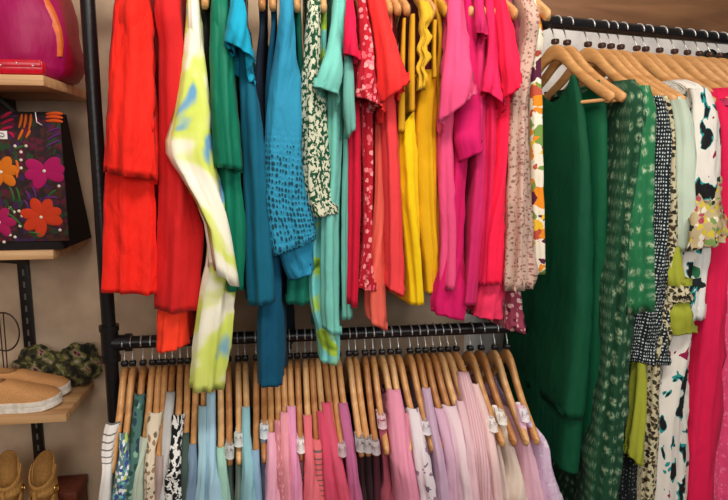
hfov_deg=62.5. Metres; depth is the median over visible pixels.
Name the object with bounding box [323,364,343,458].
clothes hanger
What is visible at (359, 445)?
camisole
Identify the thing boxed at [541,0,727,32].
plank
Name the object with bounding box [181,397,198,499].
tank
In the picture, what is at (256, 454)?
dress
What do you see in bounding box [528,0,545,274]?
dress
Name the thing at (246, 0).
clothes hanger
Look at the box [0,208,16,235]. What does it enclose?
flower
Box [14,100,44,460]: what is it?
upright
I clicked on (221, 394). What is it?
clothes hanger
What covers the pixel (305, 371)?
clothes hanger
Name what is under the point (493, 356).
clothes hanger
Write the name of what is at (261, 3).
clothes hanger
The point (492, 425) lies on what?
camisole
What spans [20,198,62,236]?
flower
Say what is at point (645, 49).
clothes hanger
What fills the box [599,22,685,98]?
clothes hanger
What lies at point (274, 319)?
dress
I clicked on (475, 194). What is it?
dress
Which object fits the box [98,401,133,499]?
dress
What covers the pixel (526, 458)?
dress
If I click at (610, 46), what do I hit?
clothes hanger
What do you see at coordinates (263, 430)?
camisole
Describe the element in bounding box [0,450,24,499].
sandal
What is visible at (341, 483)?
garment
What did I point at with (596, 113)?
dress
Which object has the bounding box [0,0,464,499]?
wall
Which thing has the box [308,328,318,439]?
clothes hanger
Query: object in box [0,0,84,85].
handbag
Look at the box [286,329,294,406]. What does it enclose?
clothes hanger
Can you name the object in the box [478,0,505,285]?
dress
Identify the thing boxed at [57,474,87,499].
box
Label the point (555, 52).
clothes hanger
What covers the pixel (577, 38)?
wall
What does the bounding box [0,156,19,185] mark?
flower
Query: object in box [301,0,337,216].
dress
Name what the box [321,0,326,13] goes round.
clothes hanger
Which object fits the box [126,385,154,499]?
dress
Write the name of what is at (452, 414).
dress
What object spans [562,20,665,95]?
clothes hanger
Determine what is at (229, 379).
clothes hanger
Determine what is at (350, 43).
dress
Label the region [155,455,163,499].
tank
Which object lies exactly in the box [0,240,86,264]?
wall shelf
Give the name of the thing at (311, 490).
garment
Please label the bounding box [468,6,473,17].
clothes hanger
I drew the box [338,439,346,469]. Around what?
camisole
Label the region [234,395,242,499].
camisole
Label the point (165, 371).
clothes hanger
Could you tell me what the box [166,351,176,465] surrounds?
clothes hanger
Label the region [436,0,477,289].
dress
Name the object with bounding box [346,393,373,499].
camisole
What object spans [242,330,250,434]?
clothes hanger
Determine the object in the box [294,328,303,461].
clothes hanger
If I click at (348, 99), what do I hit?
dress
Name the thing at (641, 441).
dress
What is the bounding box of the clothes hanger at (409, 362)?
[397,324,432,452]
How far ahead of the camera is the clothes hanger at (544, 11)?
1.51 m
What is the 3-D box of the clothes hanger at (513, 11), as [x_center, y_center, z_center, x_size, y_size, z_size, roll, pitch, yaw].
[0.330,-0.728,1.673,0.019,0.258,0.450,-2,9,-11]
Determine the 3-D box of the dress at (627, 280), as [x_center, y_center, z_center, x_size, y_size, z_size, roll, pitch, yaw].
[0.678,0.221,1.904,0.152,1.443,0.592,-1,9,-8]
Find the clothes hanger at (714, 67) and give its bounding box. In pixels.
[694,30,727,81]
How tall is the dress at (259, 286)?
0.854 m
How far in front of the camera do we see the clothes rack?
1.65 m
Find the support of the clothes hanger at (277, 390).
hanging from the clothes rack
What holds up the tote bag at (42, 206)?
on the wall shelf at (6, 256)
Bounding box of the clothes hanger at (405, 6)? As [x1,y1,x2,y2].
[398,0,410,15]
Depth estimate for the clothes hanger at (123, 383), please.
1.62 m
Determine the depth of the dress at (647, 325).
1.69 m
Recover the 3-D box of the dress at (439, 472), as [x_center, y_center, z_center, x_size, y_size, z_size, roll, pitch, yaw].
[0.163,0.679,1.858,0.090,0.607,0.530,-3,9,-17]
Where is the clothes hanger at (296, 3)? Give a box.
[293,0,299,12]
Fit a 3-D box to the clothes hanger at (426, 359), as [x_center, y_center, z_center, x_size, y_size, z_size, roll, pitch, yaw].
[0.185,0.369,1.818,0.019,0.301,0.450,-2,9,-12]
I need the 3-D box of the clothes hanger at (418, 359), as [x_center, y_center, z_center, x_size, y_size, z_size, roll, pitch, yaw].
[0.163,0.369,1.815,0.019,0.301,0.450,-2,9,-12]
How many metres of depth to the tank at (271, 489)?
1.54 m
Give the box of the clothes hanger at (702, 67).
[682,28,727,87]
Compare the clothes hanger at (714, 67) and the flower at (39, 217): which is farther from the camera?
the clothes hanger at (714, 67)
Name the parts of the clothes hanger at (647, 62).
wooden arm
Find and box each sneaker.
[0,368,71,395]
[0,379,62,414]
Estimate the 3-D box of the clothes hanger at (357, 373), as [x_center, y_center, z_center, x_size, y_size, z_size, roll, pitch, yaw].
[-0.025,0.373,1.789,0.019,0.301,0.450,-2,9,-10]
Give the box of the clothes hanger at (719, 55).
[715,32,727,64]
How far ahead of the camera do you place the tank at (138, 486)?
1.50 m
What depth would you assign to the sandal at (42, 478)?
1.89 m
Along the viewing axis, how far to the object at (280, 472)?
1.55 m
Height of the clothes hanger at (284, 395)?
0.301 m
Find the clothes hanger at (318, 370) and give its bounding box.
[314,345,323,410]
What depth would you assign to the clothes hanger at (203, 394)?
1.65 m
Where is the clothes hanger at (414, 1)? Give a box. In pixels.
[395,0,424,25]
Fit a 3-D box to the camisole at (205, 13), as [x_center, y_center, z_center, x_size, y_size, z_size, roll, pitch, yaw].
[-0.396,-0.381,1.621,0.038,0.719,0.365,0,9,-3]
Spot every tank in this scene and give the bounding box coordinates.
[131,436,146,499]
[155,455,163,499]
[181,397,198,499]
[216,400,230,499]
[264,387,279,499]
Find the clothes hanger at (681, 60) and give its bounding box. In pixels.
[669,27,722,87]
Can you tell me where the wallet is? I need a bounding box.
[0,59,46,74]
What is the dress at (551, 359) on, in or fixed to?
hanging from the clothes hanger at (555, 52)
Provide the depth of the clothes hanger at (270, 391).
1.66 m
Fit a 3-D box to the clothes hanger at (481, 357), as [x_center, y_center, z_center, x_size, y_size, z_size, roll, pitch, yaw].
[0.358,0.365,1.842,0.019,0.301,0.450,-2,9,-16]
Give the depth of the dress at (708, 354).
1.82 m
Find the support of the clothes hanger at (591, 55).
hanging from the rod
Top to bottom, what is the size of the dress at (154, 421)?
0.493 m
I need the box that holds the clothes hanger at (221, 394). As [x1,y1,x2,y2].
[217,387,225,447]
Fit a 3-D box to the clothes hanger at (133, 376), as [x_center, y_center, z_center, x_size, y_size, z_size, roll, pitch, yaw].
[-0.652,0.386,1.702,0.019,0.301,0.450,-2,9,-11]
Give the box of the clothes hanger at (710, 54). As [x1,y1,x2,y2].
[705,31,727,73]
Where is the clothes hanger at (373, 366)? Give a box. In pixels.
[362,325,389,455]
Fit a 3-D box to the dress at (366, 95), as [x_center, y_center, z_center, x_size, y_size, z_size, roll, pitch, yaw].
[-0.036,-0.335,1.677,0.068,0.826,0.610,-1,9,-9]
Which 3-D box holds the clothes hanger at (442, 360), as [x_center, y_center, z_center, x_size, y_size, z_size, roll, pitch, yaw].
[0.232,0.368,1.825,0.019,0.301,0.450,-2,9,-15]
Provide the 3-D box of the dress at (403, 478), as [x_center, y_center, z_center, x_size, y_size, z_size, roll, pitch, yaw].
[0.052,0.676,1.842,0.116,0.599,0.550,-3,9,-21]
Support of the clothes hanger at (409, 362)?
hanging from the clothes rack
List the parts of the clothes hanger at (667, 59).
wooden arm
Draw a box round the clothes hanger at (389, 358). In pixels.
[379,325,411,451]
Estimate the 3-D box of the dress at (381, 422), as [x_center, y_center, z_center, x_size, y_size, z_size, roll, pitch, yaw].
[0.026,0.721,1.846,0.084,0.587,0.425,-3,9,-17]
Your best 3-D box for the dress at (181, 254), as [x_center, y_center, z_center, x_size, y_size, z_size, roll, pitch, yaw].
[-0.480,-0.254,1.619,0.128,0.969,0.518,-1,9,-8]
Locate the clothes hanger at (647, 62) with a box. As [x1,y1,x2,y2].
[606,23,675,81]
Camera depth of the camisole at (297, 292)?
1.53 m
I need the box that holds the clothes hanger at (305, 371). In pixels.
[301,328,310,415]
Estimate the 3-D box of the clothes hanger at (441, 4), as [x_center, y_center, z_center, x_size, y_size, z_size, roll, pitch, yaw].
[0.166,-0.725,1.650,0.019,0.258,0.450,-1,9,-9]
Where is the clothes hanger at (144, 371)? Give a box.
[130,334,148,457]
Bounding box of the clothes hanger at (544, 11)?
[536,0,550,20]
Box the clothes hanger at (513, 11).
[506,0,517,19]
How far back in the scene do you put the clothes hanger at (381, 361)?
1.76 m
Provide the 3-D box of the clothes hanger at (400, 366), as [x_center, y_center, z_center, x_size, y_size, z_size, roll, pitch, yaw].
[0.103,0.370,1.807,0.019,0.301,0.450,-2,9,-14]
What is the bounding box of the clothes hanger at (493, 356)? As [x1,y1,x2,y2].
[471,325,528,445]
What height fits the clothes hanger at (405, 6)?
0.258 m
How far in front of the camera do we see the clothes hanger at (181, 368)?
1.67 m
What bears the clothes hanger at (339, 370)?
hanging from the clothes rack
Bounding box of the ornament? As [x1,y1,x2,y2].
[0,312,19,367]
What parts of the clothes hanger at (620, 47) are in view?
wooden arm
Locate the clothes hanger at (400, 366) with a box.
[382,325,413,408]
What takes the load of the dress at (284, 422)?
hanging from the clothes hanger at (284, 395)
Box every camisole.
[201,1,210,249]
[225,398,235,499]
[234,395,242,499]
[255,0,268,138]
[259,404,268,499]
[285,0,309,305]
[294,396,304,487]
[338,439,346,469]
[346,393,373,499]
[351,422,366,499]
[356,393,380,499]
[392,13,397,123]
[398,0,430,73]
[399,384,431,463]
[428,0,442,266]
[488,414,508,499]
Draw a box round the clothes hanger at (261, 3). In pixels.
[258,0,267,15]
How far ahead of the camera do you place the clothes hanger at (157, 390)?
1.65 m
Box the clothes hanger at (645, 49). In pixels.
[641,24,716,101]
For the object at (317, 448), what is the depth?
1.56 m
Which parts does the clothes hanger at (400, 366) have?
wooden arm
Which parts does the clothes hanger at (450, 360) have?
wooden arm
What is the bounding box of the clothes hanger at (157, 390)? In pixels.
[153,353,162,448]
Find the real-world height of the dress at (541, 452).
0.645 m
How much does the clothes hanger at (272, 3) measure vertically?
0.258 m
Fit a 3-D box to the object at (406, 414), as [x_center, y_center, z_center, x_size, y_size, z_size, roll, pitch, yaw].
[0.078,0.714,1.856,0.069,0.579,0.444,-3,9,-21]
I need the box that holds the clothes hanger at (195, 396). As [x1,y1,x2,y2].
[190,388,200,445]
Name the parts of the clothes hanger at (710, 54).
wooden arm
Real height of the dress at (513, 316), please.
0.964 m
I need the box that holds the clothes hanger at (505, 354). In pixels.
[482,333,539,445]
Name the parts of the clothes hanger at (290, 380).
wooden arm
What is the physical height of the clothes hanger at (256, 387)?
0.301 m
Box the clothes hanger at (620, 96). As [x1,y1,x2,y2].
[541,16,626,102]
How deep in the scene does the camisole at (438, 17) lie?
1.51 m
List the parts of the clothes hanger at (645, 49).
wooden arm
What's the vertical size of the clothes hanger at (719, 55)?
0.264 m
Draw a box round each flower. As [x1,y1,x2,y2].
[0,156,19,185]
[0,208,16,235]
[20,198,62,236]
[25,157,64,187]
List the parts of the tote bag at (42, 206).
handle, embroidered stem, panel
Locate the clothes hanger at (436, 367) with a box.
[419,323,450,405]
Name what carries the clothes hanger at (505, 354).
hanging from the clothes rack
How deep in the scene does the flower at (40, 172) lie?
1.63 m
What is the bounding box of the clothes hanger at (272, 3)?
[269,0,276,36]
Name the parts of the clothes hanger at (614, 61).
wooden arm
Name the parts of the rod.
elbow arm, rod, elbow arm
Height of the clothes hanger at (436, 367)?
0.301 m
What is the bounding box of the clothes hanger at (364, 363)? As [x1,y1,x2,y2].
[355,326,377,456]
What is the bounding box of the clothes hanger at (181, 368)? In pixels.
[175,348,184,414]
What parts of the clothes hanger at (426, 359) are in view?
wooden arm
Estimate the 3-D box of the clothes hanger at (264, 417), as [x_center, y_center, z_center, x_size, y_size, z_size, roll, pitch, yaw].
[-0.291,0.379,1.752,0.019,0.301,0.450,-1,9,-9]
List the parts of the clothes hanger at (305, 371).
wooden arm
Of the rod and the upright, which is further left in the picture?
the upright
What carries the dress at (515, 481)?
hanging from the clothes hanger at (481, 357)
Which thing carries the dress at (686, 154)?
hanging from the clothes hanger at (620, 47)
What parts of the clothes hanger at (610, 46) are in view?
wooden arm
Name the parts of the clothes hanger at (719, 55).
wooden arm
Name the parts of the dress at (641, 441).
sash, trim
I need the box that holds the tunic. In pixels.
[686,174,727,320]
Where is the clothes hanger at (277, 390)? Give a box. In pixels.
[274,385,280,419]
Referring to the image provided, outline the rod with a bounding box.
[541,15,727,58]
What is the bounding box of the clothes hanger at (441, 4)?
[436,0,446,17]
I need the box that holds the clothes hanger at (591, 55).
[544,18,627,100]
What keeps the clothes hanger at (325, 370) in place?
hanging from the clothes rack
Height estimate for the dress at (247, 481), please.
0.526 m
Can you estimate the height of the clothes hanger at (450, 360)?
0.301 m
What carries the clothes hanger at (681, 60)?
hanging from the rod
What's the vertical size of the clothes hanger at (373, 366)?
0.301 m
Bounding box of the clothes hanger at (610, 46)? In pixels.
[579,21,677,99]
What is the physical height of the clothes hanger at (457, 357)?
0.301 m
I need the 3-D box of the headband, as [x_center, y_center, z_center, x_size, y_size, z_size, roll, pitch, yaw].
[-1.003,0.372,1.952,0.293,0.150,0.096,-1,9,-6]
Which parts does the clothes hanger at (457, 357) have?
wooden arm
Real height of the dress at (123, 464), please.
0.449 m
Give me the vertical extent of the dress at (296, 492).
0.535 m
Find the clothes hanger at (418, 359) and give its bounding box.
[400,324,442,447]
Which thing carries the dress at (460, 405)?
hanging from the clothes hanger at (442, 360)
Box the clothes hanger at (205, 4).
[201,0,210,9]
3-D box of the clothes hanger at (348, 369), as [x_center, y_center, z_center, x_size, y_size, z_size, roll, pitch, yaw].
[-0.044,0.374,1.786,0.019,0.301,0.450,-2,9,-10]
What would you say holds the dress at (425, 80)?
hanging from the clothes hanger at (405, 6)
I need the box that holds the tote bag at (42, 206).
[0,96,90,249]
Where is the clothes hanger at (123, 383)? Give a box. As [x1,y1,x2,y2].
[112,343,137,474]
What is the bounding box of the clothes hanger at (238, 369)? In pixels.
[235,331,242,465]
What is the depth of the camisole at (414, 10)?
1.65 m
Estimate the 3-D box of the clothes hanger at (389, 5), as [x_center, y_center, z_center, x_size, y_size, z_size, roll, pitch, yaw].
[0.034,-0.722,1.632,0.019,0.258,0.450,-1,9,-7]
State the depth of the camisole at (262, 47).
1.46 m
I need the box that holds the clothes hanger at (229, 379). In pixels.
[225,356,233,466]
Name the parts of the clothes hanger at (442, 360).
wooden arm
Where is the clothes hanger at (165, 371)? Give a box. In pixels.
[156,352,169,455]
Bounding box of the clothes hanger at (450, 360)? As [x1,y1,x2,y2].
[443,322,460,397]
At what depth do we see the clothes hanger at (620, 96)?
1.71 m
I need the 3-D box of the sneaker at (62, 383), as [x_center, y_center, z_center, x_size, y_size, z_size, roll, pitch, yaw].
[-1.065,0.410,1.871,0.275,0.102,0.102,-2,9,-13]
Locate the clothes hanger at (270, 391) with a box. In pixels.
[267,387,274,431]
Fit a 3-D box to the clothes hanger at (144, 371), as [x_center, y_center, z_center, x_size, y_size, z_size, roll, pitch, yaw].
[-0.624,0.386,1.706,0.019,0.301,0.450,-2,9,-11]
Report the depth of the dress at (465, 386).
1.64 m
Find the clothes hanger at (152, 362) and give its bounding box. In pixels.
[142,334,156,462]
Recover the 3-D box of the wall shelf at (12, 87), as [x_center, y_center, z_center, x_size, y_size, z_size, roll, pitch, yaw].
[-1.406,-0.409,1.612,1.176,0.086,0.409,-1,9,-8]
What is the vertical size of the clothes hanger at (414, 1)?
0.258 m
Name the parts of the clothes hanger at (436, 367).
wooden arm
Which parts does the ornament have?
stem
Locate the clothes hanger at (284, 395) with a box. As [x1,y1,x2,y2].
[281,367,287,411]
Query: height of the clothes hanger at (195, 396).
0.301 m
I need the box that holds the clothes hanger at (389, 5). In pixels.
[385,0,392,15]
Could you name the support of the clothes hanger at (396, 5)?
hanging from the clothes rack
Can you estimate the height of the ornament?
0.299 m
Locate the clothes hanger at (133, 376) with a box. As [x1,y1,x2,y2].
[123,335,138,435]
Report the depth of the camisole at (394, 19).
1.50 m
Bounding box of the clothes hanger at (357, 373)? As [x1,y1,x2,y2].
[345,326,370,456]
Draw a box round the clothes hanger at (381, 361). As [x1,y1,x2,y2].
[371,330,391,391]
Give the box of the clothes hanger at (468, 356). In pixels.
[450,322,504,447]
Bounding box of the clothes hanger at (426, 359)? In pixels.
[411,323,441,408]
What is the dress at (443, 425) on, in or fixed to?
hanging from the clothes hanger at (426, 359)
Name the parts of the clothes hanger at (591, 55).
wooden arm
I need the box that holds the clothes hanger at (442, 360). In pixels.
[420,323,456,405]
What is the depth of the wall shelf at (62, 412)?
1.77 m
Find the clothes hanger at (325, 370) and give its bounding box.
[316,361,336,432]
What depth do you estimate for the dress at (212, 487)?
1.54 m
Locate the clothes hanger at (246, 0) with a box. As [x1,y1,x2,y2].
[246,0,248,29]
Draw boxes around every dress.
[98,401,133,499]
[101,0,158,295]
[112,432,130,499]
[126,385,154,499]
[144,411,162,499]
[154,0,205,352]
[160,390,183,499]
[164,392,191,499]
[165,0,239,393]
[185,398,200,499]
[195,405,206,499]
[205,391,224,499]
[209,0,245,291]
[224,0,274,306]
[241,376,255,499]
[251,400,262,499]
[257,6,294,387]
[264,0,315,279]
[280,402,290,499]
[287,388,302,499]
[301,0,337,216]
[309,12,339,365]
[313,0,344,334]
[331,380,362,499]
[340,0,355,319]
[353,0,380,290]
[363,388,394,499]
[364,14,392,330]
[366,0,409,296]
[371,380,419,499]
[383,381,437,499]
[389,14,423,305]
[405,1,437,293]
[408,376,449,499]
[421,387,472,499]
[427,0,483,320]
[427,381,478,499]
[428,371,492,499]
[434,407,459,499]
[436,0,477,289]
[466,0,525,333]
[467,0,522,319]
[470,372,545,499]
[472,383,502,499]
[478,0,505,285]
[484,376,563,499]
[492,405,527,499]
[503,0,539,292]
[503,75,593,473]
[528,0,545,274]
[542,80,607,455]
[544,79,656,499]
[618,95,673,499]
[623,95,697,499]
[654,79,720,499]
[669,96,696,253]
[687,87,727,499]
[714,98,727,499]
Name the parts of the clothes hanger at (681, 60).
wooden arm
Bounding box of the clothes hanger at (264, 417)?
[261,387,267,463]
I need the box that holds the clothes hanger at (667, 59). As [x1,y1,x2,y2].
[654,26,727,97]
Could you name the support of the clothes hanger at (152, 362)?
hanging from the clothes rack
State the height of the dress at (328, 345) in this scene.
1.025 m
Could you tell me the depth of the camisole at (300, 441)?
1.58 m
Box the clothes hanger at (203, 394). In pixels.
[201,392,206,405]
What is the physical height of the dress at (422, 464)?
0.564 m
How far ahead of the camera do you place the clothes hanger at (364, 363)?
1.72 m
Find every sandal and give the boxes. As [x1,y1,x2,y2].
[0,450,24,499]
[28,450,58,499]
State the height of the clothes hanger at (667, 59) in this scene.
0.264 m
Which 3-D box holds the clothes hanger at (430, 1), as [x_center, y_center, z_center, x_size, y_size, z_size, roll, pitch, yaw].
[0.132,-0.724,1.645,0.019,0.258,0.450,-1,9,-10]
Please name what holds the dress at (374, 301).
hanging from the clothes hanger at (396, 5)
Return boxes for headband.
[11,342,101,385]
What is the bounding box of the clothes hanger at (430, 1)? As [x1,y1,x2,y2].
[396,0,435,43]
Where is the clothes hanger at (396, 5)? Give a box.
[391,0,400,15]
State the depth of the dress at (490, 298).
1.52 m
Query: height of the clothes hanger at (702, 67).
0.264 m
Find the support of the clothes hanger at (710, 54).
hanging from the rod
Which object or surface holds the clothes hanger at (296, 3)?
hanging from the clothes rack
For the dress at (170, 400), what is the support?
hanging from the clothes hanger at (172, 381)
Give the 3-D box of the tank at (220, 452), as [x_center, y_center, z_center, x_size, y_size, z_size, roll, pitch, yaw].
[-0.412,0.700,1.779,0.043,0.449,0.510,-2,9,-15]
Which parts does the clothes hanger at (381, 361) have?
wooden arm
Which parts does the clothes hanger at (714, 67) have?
wooden arm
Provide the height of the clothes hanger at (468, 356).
0.301 m
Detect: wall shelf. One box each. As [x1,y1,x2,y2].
[0,74,85,110]
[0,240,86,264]
[0,381,93,424]
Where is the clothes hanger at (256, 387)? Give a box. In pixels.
[253,330,260,449]
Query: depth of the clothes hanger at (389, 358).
1.76 m
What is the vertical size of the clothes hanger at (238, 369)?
0.301 m
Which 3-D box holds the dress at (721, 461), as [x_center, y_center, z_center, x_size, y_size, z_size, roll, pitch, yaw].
[0.990,0.297,2.040,0.220,1.548,0.588,-8,12,-42]
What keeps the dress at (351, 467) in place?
hanging from the clothes hanger at (339, 370)
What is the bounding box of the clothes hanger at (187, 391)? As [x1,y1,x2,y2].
[182,346,191,437]
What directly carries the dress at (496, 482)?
hanging from the clothes hanger at (457, 357)
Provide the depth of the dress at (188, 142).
1.38 m
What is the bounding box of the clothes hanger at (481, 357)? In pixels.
[466,321,516,446]
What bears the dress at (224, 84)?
hanging from the clothes hanger
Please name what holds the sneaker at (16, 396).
on the wall shelf at (62, 412)
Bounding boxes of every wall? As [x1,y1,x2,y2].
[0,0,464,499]
[464,29,727,392]
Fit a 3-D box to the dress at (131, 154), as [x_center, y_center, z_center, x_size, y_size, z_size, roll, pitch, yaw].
[-0.568,-0.329,1.599,0.157,0.816,0.599,-1,9,-5]
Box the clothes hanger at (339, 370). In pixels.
[330,351,345,402]
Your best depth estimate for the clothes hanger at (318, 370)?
1.71 m
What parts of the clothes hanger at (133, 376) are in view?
wooden arm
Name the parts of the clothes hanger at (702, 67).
wooden arm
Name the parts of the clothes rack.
post, rod, elbow arm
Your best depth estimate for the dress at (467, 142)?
1.51 m
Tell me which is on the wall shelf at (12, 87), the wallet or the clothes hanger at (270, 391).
the wallet
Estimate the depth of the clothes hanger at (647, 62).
1.82 m
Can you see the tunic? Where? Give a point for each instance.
(708, 221)
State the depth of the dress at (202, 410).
1.53 m
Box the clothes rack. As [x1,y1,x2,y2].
[80,0,528,422]
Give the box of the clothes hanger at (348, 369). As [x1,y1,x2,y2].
[343,326,363,457]
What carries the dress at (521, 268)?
hanging from the clothes hanger
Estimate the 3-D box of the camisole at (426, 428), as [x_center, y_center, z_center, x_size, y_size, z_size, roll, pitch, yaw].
[0.142,0.735,1.867,0.129,0.590,0.424,-4,9,-23]
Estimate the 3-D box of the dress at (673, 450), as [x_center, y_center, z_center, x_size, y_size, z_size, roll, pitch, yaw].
[0.841,0.255,1.965,0.185,1.549,0.538,-6,11,-35]
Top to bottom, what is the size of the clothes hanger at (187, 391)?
0.301 m
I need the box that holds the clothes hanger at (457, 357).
[450,322,466,371]
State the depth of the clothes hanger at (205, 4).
1.38 m
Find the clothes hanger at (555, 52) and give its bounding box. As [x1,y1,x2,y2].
[541,15,614,103]
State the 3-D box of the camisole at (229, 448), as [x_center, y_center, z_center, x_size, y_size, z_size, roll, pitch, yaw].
[-0.385,0.724,1.765,0.028,0.498,0.430,-2,9,-12]
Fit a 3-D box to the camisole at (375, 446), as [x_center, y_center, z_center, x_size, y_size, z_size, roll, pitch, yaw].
[0.007,0.744,1.821,0.052,0.536,0.438,-2,9,-10]

